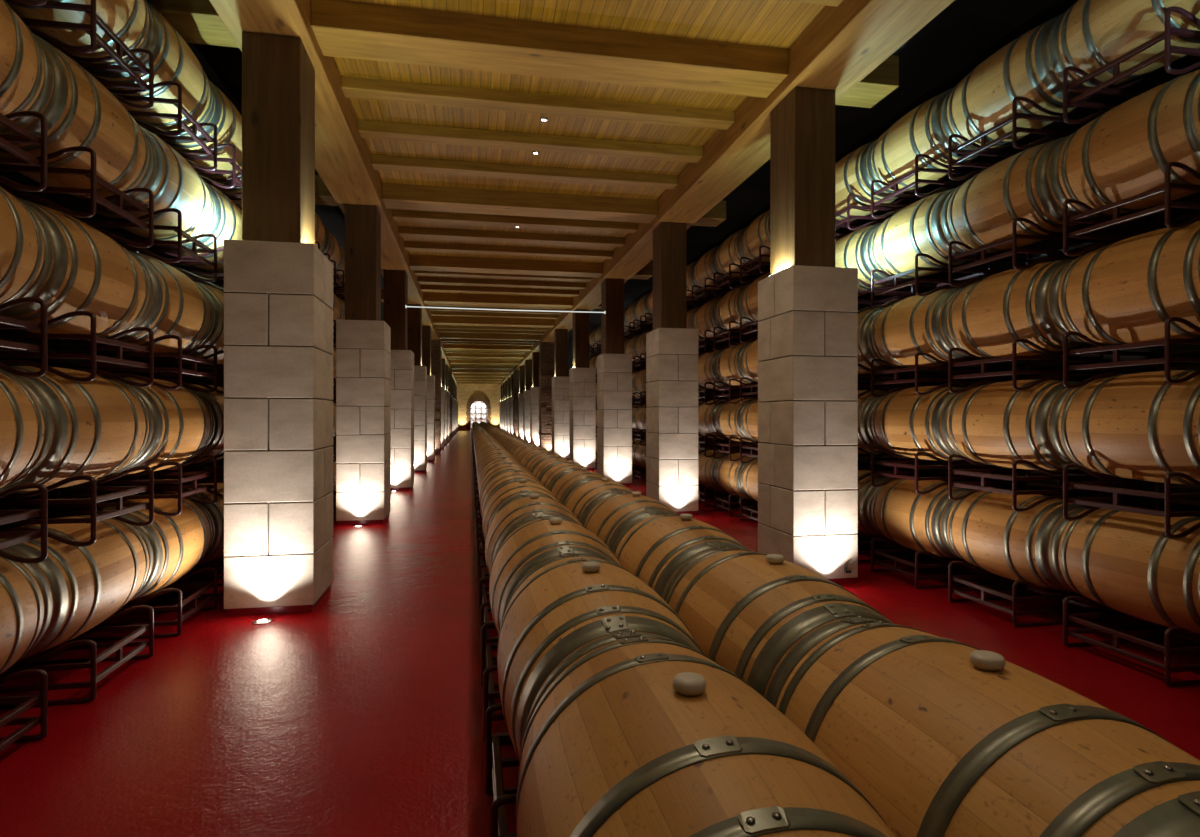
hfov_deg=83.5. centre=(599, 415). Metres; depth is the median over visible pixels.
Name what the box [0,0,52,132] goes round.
barrel
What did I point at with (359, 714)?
floor
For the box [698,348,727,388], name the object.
barrel
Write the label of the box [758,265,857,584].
stone pier
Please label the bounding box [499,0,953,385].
beam
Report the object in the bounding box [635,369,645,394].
barrel
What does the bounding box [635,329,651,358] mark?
barrel
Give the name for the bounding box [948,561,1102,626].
rack
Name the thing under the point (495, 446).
barrel
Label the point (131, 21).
barrel
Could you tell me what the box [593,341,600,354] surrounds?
rack
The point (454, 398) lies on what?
stone pier
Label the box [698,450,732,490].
barrel
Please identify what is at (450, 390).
pillar
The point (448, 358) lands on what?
joist
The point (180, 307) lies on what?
barrel
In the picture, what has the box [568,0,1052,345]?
wall
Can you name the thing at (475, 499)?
rack
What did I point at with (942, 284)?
rack
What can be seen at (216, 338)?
barrel
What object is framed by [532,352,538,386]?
timber post
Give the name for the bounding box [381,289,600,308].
cross beam
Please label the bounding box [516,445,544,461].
barrel
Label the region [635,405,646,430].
barrel
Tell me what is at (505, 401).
stone pier
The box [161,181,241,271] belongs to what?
barrel
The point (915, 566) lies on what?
rack
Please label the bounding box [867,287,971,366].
barrel
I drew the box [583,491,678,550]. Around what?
barrel
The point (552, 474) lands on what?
barrel
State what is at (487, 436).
barrel
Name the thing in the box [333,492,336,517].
rack
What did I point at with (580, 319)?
timber post
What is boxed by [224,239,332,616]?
stone pier
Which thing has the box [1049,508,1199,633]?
barrel
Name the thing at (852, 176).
barrel
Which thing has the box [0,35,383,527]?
wall
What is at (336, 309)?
barrel
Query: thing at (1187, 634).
rack
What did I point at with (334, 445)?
rack
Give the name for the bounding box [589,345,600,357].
rack
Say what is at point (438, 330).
joist
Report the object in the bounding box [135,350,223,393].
rack
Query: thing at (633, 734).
barrel
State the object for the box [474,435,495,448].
barrel
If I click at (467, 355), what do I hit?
cross beam
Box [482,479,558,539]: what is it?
barrel
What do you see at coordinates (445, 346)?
cross beam
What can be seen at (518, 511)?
barrel
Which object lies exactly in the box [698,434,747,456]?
rack
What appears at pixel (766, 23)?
ceiling
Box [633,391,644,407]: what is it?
rack
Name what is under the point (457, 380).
cross beam
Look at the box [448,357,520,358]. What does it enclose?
joist
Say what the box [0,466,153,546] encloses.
rack
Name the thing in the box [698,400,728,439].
barrel
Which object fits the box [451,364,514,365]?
joist
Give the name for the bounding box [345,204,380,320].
timber post
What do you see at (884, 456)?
rack
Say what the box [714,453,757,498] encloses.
barrel
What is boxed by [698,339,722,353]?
rack
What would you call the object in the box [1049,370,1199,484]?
barrel
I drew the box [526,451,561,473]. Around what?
barrel
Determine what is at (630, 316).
barrel
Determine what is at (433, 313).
joist
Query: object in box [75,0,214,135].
barrel
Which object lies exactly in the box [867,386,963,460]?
barrel
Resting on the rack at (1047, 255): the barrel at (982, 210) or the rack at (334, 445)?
the barrel at (982, 210)
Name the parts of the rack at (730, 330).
rail, rail, frame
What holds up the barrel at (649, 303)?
on the rack at (649, 318)
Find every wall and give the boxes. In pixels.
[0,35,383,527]
[457,384,499,430]
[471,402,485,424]
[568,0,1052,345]
[568,0,1199,516]
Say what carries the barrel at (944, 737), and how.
on the rack
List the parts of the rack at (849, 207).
rail, rail, frame, frame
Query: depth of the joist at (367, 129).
6.96 m
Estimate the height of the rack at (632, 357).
0.333 m
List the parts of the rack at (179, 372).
frame, rail, rail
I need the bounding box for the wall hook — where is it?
[844,564,850,572]
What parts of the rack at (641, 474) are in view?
frame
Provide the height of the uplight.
0.010 m
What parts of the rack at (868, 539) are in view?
frame, rail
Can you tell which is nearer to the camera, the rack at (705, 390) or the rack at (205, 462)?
the rack at (205, 462)
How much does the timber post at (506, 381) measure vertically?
1.445 m
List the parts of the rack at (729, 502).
rail, rail, frame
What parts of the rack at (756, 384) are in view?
rail, rail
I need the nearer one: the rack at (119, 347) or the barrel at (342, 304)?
the rack at (119, 347)
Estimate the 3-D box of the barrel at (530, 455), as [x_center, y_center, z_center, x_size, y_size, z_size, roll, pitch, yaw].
[-0.856,0.783,9.713,0.609,0.636,0.946,0,0,-11]
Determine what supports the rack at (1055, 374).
on the barrel at (996, 424)
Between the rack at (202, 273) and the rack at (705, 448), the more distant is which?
the rack at (705, 448)
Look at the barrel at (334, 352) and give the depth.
8.91 m
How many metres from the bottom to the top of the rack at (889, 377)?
0.333 m
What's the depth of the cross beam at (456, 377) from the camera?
49.78 m
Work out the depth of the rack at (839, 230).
7.13 m
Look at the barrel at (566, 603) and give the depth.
1.86 m
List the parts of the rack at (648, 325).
frame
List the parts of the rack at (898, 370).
rail, rail, frame, frame, rail, rail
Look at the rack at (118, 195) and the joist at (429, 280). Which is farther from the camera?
the joist at (429, 280)
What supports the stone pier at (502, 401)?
on the floor
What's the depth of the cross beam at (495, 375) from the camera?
46.08 m
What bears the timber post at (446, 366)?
on the stone pier at (448, 393)
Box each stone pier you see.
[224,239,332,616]
[336,320,390,524]
[390,350,413,490]
[414,365,426,472]
[427,375,434,461]
[441,386,444,448]
[444,390,447,444]
[448,393,449,441]
[452,397,453,436]
[454,398,454,434]
[455,400,455,433]
[456,401,456,431]
[500,402,501,429]
[502,401,503,430]
[504,400,506,431]
[507,399,509,432]
[510,397,512,434]
[518,393,523,438]
[523,390,530,442]
[530,387,538,446]
[552,377,569,459]
[569,368,595,469]
[597,354,631,485]
[646,328,697,514]
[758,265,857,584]
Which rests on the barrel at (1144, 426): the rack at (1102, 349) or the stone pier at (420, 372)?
the rack at (1102, 349)
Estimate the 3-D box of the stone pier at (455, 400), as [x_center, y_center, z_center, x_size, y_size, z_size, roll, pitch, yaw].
[-10.906,0.085,49.613,0.565,2.510,0.660,0,0,-11]
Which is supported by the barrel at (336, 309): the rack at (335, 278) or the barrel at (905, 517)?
the rack at (335, 278)
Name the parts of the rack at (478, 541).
frame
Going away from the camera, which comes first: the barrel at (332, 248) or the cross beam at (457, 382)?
the barrel at (332, 248)
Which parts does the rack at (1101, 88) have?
frame, rail, rail, frame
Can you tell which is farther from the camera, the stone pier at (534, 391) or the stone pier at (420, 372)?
the stone pier at (534, 391)
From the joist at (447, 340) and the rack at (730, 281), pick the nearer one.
the rack at (730, 281)
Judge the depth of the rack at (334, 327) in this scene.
8.73 m
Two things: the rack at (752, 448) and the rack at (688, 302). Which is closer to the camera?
the rack at (752, 448)
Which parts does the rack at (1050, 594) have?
rail, rail, frame, frame, rail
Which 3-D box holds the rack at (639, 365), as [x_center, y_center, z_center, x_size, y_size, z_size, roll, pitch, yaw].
[1.087,-1.088,13.922,0.673,0.333,0.603,0,0,-11]
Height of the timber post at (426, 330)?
1.445 m
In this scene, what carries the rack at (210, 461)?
on the barrel
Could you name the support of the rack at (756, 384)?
on the barrel at (749, 415)
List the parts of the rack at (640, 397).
frame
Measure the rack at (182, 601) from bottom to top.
0.296 m
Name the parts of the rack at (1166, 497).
frame, rail, rail, rail, rail, frame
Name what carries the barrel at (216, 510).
on the rack at (220, 557)
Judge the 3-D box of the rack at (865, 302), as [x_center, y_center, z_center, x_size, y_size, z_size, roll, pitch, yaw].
[2.524,-1.088,6.459,0.673,0.333,0.603,0,0,-11]
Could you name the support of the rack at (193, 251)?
on the barrel at (180, 307)
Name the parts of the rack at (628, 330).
frame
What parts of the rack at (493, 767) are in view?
rail, rail, frame, frame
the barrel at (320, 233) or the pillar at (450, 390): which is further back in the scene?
the pillar at (450, 390)
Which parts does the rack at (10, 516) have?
rail, rail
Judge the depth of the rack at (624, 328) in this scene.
15.48 m
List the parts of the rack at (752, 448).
rail, rail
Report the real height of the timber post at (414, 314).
1.445 m
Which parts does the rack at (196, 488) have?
rail, frame, rail, rail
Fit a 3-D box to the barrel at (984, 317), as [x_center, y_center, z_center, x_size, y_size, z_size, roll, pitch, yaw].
[2.884,-0.705,4.593,0.605,0.605,0.946,0,0,-11]
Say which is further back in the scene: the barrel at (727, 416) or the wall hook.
the barrel at (727, 416)
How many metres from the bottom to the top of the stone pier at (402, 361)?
2.510 m
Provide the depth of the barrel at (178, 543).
4.16 m
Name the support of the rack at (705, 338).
on the barrel at (706, 372)
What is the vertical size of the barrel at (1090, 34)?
0.606 m
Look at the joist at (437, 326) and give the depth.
21.91 m
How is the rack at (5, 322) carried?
on the barrel at (26, 429)
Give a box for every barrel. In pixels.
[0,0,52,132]
[0,33,152,201]
[0,186,52,310]
[0,197,152,337]
[0,365,152,491]
[0,370,52,489]
[0,515,152,659]
[0,549,52,673]
[8,0,152,65]
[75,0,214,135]
[77,125,214,243]
[90,497,214,600]
[106,250,214,352]
[109,377,214,473]
[152,79,241,181]
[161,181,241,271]
[172,483,225,564]
[176,282,225,363]
[182,384,225,462]
[200,174,241,205]
[315,212,326,251]
[322,226,340,267]
[332,293,340,324]
[332,349,335,377]
[332,461,336,491]
[333,245,344,286]
[333,297,344,331]
[333,405,335,434]
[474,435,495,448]
[474,436,496,452]
[475,437,498,450]
[475,439,500,455]
[475,441,502,461]
[476,443,505,461]
[476,445,508,470]
[477,448,513,473]
[477,452,519,480]
[478,456,525,489]
[479,462,533,502]
[480,469,543,517]
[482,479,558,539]
[485,494,583,574]
[489,516,621,634]
[497,552,703,761]
[499,434,511,443]
[501,435,513,444]
[502,436,520,446]
[504,437,524,449]
[507,439,527,451]
[509,441,533,454]
[513,443,537,458]
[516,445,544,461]
[516,630,894,836]
[520,448,552,467]
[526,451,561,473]
[532,455,568,480]
[540,461,588,490]
[550,468,604,504]
[564,477,633,524]
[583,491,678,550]
[589,329,600,348]
[589,354,598,372]
[595,326,600,343]
[612,512,749,597]
[624,307,638,333]
[625,300,646,328]
[625,335,644,362]
[631,405,644,431]
[632,370,643,396]
[632,440,644,466]
[635,292,652,322]
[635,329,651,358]
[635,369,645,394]
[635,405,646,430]
[635,442,645,467]
[646,290,652,313]
[662,547,891,697]
[687,260,708,300]
[687,307,709,343]
[693,245,736,290]
[693,297,735,339]
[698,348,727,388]
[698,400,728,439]
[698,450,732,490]
[714,227,762,277]
[714,284,757,331]
[714,341,755,386]
[714,398,755,441]
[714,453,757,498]
[740,209,769,263]
[740,272,769,320]
[740,339,757,381]
[740,399,758,440]
[740,459,758,501]
[765,616,1199,836]
[835,139,903,222]
[835,223,893,295]
[856,307,891,373]
[856,390,888,453]
[856,470,892,536]
[867,88,978,192]
[867,187,978,279]
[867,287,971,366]
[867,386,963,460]
[867,478,972,558]
[941,14,1096,150]
[941,136,1094,254]
[941,259,1087,357]
[941,379,1080,469]
[941,490,1088,591]
[1049,0,1199,92]
[1049,69,1199,217]
[1049,221,1199,343]
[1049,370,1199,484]
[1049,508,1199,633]
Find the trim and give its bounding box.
[466,397,490,429]
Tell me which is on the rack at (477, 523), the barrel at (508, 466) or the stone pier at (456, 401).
the barrel at (508, 466)
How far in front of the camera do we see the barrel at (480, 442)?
14.07 m
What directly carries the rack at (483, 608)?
on the floor
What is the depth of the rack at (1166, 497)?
3.72 m
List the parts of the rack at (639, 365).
frame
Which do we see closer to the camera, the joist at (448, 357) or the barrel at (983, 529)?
the barrel at (983, 529)
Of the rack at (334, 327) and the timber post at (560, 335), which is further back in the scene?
the timber post at (560, 335)
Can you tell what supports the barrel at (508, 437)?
on the rack
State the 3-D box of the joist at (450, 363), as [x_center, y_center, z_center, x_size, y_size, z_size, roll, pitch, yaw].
[-6.398,-2.864,36.901,3.570,0.112,0.190,0,0,-11]
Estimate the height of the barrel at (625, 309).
0.606 m
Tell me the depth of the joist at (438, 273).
13.58 m
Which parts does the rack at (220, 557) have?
frame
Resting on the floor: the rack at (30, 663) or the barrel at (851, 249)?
the rack at (30, 663)
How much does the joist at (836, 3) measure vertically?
0.112 m
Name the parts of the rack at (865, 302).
frame, rail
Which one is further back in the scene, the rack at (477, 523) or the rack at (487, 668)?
the rack at (477, 523)
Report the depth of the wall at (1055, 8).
5.75 m
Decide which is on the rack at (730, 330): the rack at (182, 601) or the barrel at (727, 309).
the barrel at (727, 309)
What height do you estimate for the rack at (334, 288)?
0.333 m
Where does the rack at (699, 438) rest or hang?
on the barrel
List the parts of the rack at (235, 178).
frame, frame, rail, rail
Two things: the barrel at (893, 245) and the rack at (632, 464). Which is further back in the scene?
the rack at (632, 464)
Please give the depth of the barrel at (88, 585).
3.23 m
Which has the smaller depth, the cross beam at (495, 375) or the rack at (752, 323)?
the rack at (752, 323)
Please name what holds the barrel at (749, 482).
on the rack at (751, 517)
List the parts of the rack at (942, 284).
rail, rail, frame, frame, rail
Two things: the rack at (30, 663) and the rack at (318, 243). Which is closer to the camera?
the rack at (30, 663)
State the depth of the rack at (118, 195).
3.30 m
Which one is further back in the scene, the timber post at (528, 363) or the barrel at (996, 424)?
the timber post at (528, 363)
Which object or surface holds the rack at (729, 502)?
on the floor
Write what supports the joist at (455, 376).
attached to the ceiling at (766, 23)
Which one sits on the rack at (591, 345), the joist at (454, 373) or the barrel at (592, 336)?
the barrel at (592, 336)
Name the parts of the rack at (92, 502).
rail, frame, frame, rail, rail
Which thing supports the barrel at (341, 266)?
on the rack at (334, 288)
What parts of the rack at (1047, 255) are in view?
rail, rail, frame, frame, rail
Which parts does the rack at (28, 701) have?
rail, rail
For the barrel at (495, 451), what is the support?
on the rack at (475, 486)
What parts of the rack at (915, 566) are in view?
rail, rail, frame, frame, rail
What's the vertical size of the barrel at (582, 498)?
0.636 m
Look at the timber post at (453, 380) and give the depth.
49.42 m
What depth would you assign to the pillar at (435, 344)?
23.18 m
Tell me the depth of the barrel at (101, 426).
3.22 m
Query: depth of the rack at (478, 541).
5.81 m
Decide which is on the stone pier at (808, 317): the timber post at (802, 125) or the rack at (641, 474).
the timber post at (802, 125)
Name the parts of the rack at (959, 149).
rail, rail, frame, frame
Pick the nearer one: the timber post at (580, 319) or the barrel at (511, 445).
the barrel at (511, 445)
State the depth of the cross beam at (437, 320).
19.98 m
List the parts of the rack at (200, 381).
frame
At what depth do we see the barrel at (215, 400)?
4.90 m
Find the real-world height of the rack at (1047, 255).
0.333 m
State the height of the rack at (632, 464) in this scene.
0.296 m
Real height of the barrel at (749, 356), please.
0.606 m
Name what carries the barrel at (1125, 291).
on the rack at (1102, 349)
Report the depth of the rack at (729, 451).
9.24 m
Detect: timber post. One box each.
[242,32,314,243]
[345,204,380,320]
[384,270,407,349]
[408,304,421,365]
[422,326,430,374]
[441,351,441,385]
[442,358,444,386]
[445,365,447,389]
[453,380,454,397]
[500,385,501,401]
[502,383,504,400]
[505,380,507,399]
[508,378,510,398]
[511,374,512,396]
[519,366,524,392]
[525,360,531,389]
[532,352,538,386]
[554,329,567,376]
[573,309,588,367]
[601,278,623,354]
[653,222,686,329]
[770,87,834,274]
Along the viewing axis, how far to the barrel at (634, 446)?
14.47 m
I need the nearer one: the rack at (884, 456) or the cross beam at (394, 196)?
the rack at (884, 456)
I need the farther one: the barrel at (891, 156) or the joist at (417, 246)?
the joist at (417, 246)
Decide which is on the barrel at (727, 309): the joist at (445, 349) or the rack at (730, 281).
the rack at (730, 281)
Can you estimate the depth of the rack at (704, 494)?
9.92 m
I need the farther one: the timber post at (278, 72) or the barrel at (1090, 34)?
the timber post at (278, 72)
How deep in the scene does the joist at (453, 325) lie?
21.20 m
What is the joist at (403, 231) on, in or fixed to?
attached to the ceiling at (766, 23)
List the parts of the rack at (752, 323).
rail, rail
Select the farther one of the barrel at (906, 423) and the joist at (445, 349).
the joist at (445, 349)
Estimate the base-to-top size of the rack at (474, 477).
0.326 m
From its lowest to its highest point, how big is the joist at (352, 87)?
0.112 m
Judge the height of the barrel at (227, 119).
0.605 m
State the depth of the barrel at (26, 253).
2.73 m
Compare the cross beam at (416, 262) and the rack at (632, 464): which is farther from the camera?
the rack at (632, 464)
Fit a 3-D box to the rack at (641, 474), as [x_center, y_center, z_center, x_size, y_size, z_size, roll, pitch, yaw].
[1.087,1.192,13.922,0.673,0.296,0.603,0,0,-11]
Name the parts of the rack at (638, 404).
frame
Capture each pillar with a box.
[431,340,440,453]
[448,369,452,438]
[513,370,518,436]
[539,342,553,452]
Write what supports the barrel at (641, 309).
on the rack at (648, 325)
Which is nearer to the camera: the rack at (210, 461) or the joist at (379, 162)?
the rack at (210, 461)
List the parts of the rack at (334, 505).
frame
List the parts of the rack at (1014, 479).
rail, rail, frame, rail, rail, frame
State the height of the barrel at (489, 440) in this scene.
0.633 m
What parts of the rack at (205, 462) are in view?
rail, frame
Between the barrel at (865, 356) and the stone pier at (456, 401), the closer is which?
the barrel at (865, 356)
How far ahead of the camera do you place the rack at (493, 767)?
2.25 m
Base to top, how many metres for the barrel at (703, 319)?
0.606 m
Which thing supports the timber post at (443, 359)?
on the stone pier at (446, 391)
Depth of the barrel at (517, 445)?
12.28 m
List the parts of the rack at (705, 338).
frame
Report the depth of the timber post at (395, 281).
12.08 m
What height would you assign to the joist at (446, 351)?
0.112 m
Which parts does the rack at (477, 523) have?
frame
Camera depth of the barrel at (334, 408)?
8.91 m
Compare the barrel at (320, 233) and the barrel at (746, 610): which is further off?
the barrel at (320, 233)
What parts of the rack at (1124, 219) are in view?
frame, rail, rail, rail, frame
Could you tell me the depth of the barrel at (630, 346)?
14.58 m
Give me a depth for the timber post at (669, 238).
9.11 m
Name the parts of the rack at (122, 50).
frame, frame, rail, rail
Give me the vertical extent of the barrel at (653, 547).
0.648 m
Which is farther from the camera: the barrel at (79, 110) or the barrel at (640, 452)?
the barrel at (640, 452)
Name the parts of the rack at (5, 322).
rail, rail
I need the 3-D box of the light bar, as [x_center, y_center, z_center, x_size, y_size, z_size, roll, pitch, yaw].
[-1.708,-1.970,12.503,3.685,0.050,0.050,0,0,-11]
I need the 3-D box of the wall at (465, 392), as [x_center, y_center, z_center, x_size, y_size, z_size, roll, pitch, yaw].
[-10.747,-1.060,60.306,7.700,4.800,0.500,0,0,-11]
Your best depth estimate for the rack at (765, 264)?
8.40 m
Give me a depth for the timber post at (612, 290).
12.84 m
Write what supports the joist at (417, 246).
attached to the ceiling at (766, 23)
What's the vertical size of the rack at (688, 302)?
0.333 m
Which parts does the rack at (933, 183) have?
rail, rail, frame, frame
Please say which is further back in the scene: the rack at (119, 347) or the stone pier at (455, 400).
the stone pier at (455, 400)
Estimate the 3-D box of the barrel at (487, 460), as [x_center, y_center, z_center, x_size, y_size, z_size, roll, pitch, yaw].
[-1.276,0.783,8.665,0.606,0.633,0.946,0,0,-11]
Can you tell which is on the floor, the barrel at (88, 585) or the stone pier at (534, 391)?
the stone pier at (534, 391)
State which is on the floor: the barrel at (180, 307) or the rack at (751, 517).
the rack at (751, 517)
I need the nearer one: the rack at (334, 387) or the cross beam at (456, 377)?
the rack at (334, 387)
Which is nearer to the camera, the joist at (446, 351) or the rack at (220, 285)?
the rack at (220, 285)
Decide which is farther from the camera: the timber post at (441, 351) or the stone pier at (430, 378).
the timber post at (441, 351)
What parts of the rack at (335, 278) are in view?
frame, frame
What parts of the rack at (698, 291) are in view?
frame, frame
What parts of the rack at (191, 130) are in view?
frame, frame, rail, rail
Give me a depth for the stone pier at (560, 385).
20.20 m
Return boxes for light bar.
[405,305,605,313]
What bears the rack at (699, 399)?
on the barrel
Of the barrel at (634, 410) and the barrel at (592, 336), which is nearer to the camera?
the barrel at (634, 410)
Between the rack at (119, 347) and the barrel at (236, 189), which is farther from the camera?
the barrel at (236, 189)
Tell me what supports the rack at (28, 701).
on the floor
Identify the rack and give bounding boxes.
[0,111,47,191]
[0,146,153,247]
[0,297,47,377]
[0,311,153,386]
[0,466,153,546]
[0,483,47,563]
[0,605,153,708]
[0,669,47,751]
[5,0,153,108]
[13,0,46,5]
[56,202,216,281]
[56,335,216,392]
[56,456,216,515]
[65,567,216,642]
[107,81,216,170]
[135,245,225,292]
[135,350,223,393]
[135,453,223,496]
[138,556,225,598]
[179,144,241,208]
[189,367,223,384]
[189,461,223,477]
[191,271,223,286]
[222,192,241,210]
[315,241,329,260]
[330,260,343,293]
[332,378,335,402]
[333,275,344,301]
[333,319,335,347]
[333,436,335,461]
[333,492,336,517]
[473,474,477,490]
[474,485,479,505]
[474,492,480,516]
[475,501,483,536]
[475,512,484,543]
[476,527,485,561]
[477,547,489,609]
[479,576,497,660]
[481,622,511,744]
[485,703,518,836]
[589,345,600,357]
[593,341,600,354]
[624,322,652,339]
[624,328,639,341]
[631,357,644,372]
[632,393,644,407]
[632,428,644,443]
[632,464,644,476]
[633,316,652,334]
[633,353,645,371]
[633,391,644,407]
[633,429,644,445]
[633,465,645,481]
[645,313,652,329]
[687,290,722,311]
[692,278,746,306]
[698,330,747,355]
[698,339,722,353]
[698,382,747,404]
[698,389,722,401]
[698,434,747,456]
[698,437,719,445]
[698,483,747,506]
[698,485,723,498]
[713,263,769,295]
[713,321,757,349]
[713,379,757,403]
[713,435,757,460]
[713,489,757,515]
[740,245,769,282]
[740,317,758,342]
[740,377,757,402]
[740,437,758,462]
[740,497,757,520]
[835,194,913,240]
[835,228,855,237]
[856,279,913,312]
[858,363,913,396]
[858,447,913,480]
[858,531,913,561]
[871,154,991,218]
[871,253,991,307]
[871,352,991,396]
[871,448,991,494]
[871,537,991,588]
[948,96,1102,180]
[948,217,1102,286]
[948,338,1102,393]
[948,454,1102,511]
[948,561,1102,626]
[1063,6,1199,123]
[1063,162,1199,255]
[1063,317,1199,388]
[1063,463,1199,538]
[1063,596,1199,686]
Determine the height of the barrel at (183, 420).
0.606 m
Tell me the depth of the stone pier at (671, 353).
9.02 m
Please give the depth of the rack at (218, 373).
5.85 m
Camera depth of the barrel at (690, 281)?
10.77 m
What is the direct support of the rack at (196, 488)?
on the barrel at (178, 543)
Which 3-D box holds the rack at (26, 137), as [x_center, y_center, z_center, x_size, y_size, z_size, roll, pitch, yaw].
[-2.561,-1.088,2.430,0.673,0.333,0.603,0,0,-11]
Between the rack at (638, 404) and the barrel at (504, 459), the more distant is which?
the rack at (638, 404)
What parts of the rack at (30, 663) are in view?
frame, frame, rail, rail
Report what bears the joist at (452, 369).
attached to the ceiling at (766, 23)
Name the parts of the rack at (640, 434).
frame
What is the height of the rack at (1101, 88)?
0.333 m
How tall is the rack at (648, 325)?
0.333 m
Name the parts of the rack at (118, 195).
frame, frame, rail, rail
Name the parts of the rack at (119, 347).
frame, rail, rail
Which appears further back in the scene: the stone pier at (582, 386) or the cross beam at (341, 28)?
the stone pier at (582, 386)
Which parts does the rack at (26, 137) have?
rail, rail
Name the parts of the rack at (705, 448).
frame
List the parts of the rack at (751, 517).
rail, rail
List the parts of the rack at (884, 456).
frame, rail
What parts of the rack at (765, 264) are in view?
rail, rail, frame, frame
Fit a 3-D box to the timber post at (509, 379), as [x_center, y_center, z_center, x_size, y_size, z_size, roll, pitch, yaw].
[-6.224,-1.893,46.639,0.355,1.445,0.450,0,0,-11]
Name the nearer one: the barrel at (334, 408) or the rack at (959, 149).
the rack at (959, 149)
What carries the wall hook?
attached to the stone pier at (808, 317)
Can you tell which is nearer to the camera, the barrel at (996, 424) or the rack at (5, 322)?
the rack at (5, 322)
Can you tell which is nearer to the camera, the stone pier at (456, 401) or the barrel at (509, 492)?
the barrel at (509, 492)
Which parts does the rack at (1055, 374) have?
rail, rail, frame, frame, rail, rail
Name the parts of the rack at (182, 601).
frame, frame, rail, rail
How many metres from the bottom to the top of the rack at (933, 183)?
0.333 m
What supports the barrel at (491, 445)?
on the rack at (474, 477)
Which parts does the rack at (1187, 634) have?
frame, rail, rail, rail, frame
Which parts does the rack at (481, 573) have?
rail, frame, frame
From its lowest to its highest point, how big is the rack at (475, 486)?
0.326 m
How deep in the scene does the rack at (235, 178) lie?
4.99 m
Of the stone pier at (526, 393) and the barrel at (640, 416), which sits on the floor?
the stone pier at (526, 393)
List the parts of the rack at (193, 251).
frame, frame, rail, rail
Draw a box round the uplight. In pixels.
[252,618,271,623]
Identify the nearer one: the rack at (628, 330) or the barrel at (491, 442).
the barrel at (491, 442)
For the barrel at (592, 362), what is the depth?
19.23 m
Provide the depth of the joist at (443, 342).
26.52 m
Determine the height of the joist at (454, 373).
0.112 m
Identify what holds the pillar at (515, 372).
on the floor
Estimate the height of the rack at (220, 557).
0.296 m
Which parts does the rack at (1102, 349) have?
frame, rail, rail, rail, rail, frame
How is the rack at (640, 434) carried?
on the barrel at (640, 452)
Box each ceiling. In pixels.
[147,0,383,317]
[334,0,825,318]
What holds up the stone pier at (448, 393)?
on the floor
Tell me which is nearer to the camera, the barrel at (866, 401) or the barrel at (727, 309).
the barrel at (866, 401)
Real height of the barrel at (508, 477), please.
0.633 m
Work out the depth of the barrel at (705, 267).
10.01 m
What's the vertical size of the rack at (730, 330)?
0.333 m
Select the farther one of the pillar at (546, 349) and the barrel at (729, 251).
the pillar at (546, 349)
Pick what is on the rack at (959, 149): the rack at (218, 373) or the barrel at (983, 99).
the barrel at (983, 99)
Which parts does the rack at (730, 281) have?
rail, rail, frame, frame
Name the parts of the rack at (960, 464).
rail, rail, frame, rail, frame, rail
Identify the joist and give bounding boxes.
[341,76,733,129]
[358,120,702,162]
[371,155,677,188]
[392,209,637,232]
[399,227,623,246]
[404,241,612,258]
[414,270,592,280]
[418,277,585,288]
[421,285,578,295]
[427,304,566,309]
[429,306,561,313]
[431,311,557,318]
[436,325,546,330]
[437,329,543,333]
[441,339,535,342]
[442,341,533,345]
[445,349,527,351]
[446,351,525,353]
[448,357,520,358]
[448,358,519,360]
[450,363,515,364]
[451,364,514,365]
[452,369,508,369]
[453,325,549,327]
[454,373,507,373]
[455,376,493,376]
[456,379,502,379]
[787,0,842,6]
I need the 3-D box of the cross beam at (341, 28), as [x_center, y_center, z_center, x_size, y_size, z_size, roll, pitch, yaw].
[-0.298,-2.833,5.197,5.540,0.255,0.400,0,0,-11]
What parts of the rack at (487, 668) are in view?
frame, rail, rail, frame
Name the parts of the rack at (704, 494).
frame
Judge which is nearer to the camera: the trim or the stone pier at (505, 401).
the stone pier at (505, 401)
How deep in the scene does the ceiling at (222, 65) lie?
6.80 m
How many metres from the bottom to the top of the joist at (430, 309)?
0.112 m
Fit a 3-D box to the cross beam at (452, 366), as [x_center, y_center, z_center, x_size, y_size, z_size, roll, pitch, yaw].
[-6.765,-2.833,38.780,5.540,0.255,0.400,0,0,-11]
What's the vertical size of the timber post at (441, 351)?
1.445 m
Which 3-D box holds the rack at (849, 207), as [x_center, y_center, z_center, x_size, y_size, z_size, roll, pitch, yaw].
[2.524,-1.854,6.459,0.673,0.333,0.603,0,0,-11]
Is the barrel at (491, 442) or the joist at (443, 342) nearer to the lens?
the barrel at (491, 442)
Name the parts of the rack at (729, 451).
rail, frame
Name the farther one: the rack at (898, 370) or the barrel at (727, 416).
the barrel at (727, 416)
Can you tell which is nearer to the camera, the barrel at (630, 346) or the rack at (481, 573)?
the rack at (481, 573)
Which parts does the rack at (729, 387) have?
frame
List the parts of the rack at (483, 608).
rail, frame, frame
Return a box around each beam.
[153,0,898,107]
[209,0,457,385]
[315,174,725,226]
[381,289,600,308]
[409,254,652,279]
[433,316,553,326]
[439,332,540,340]
[443,344,531,350]
[446,353,524,357]
[449,360,518,363]
[451,365,513,368]
[453,370,509,372]
[454,374,506,376]
[456,377,503,379]
[457,380,501,381]
[457,382,499,383]
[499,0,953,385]
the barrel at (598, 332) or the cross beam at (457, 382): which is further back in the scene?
the cross beam at (457, 382)
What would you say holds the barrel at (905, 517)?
on the rack at (915, 566)
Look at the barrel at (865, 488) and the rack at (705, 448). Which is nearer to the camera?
the barrel at (865, 488)
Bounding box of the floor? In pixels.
[0,430,1199,836]
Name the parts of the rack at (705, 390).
frame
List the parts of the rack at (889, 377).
frame, rail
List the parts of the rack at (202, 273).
frame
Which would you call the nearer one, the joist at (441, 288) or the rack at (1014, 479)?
the rack at (1014, 479)
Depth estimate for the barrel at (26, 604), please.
2.73 m

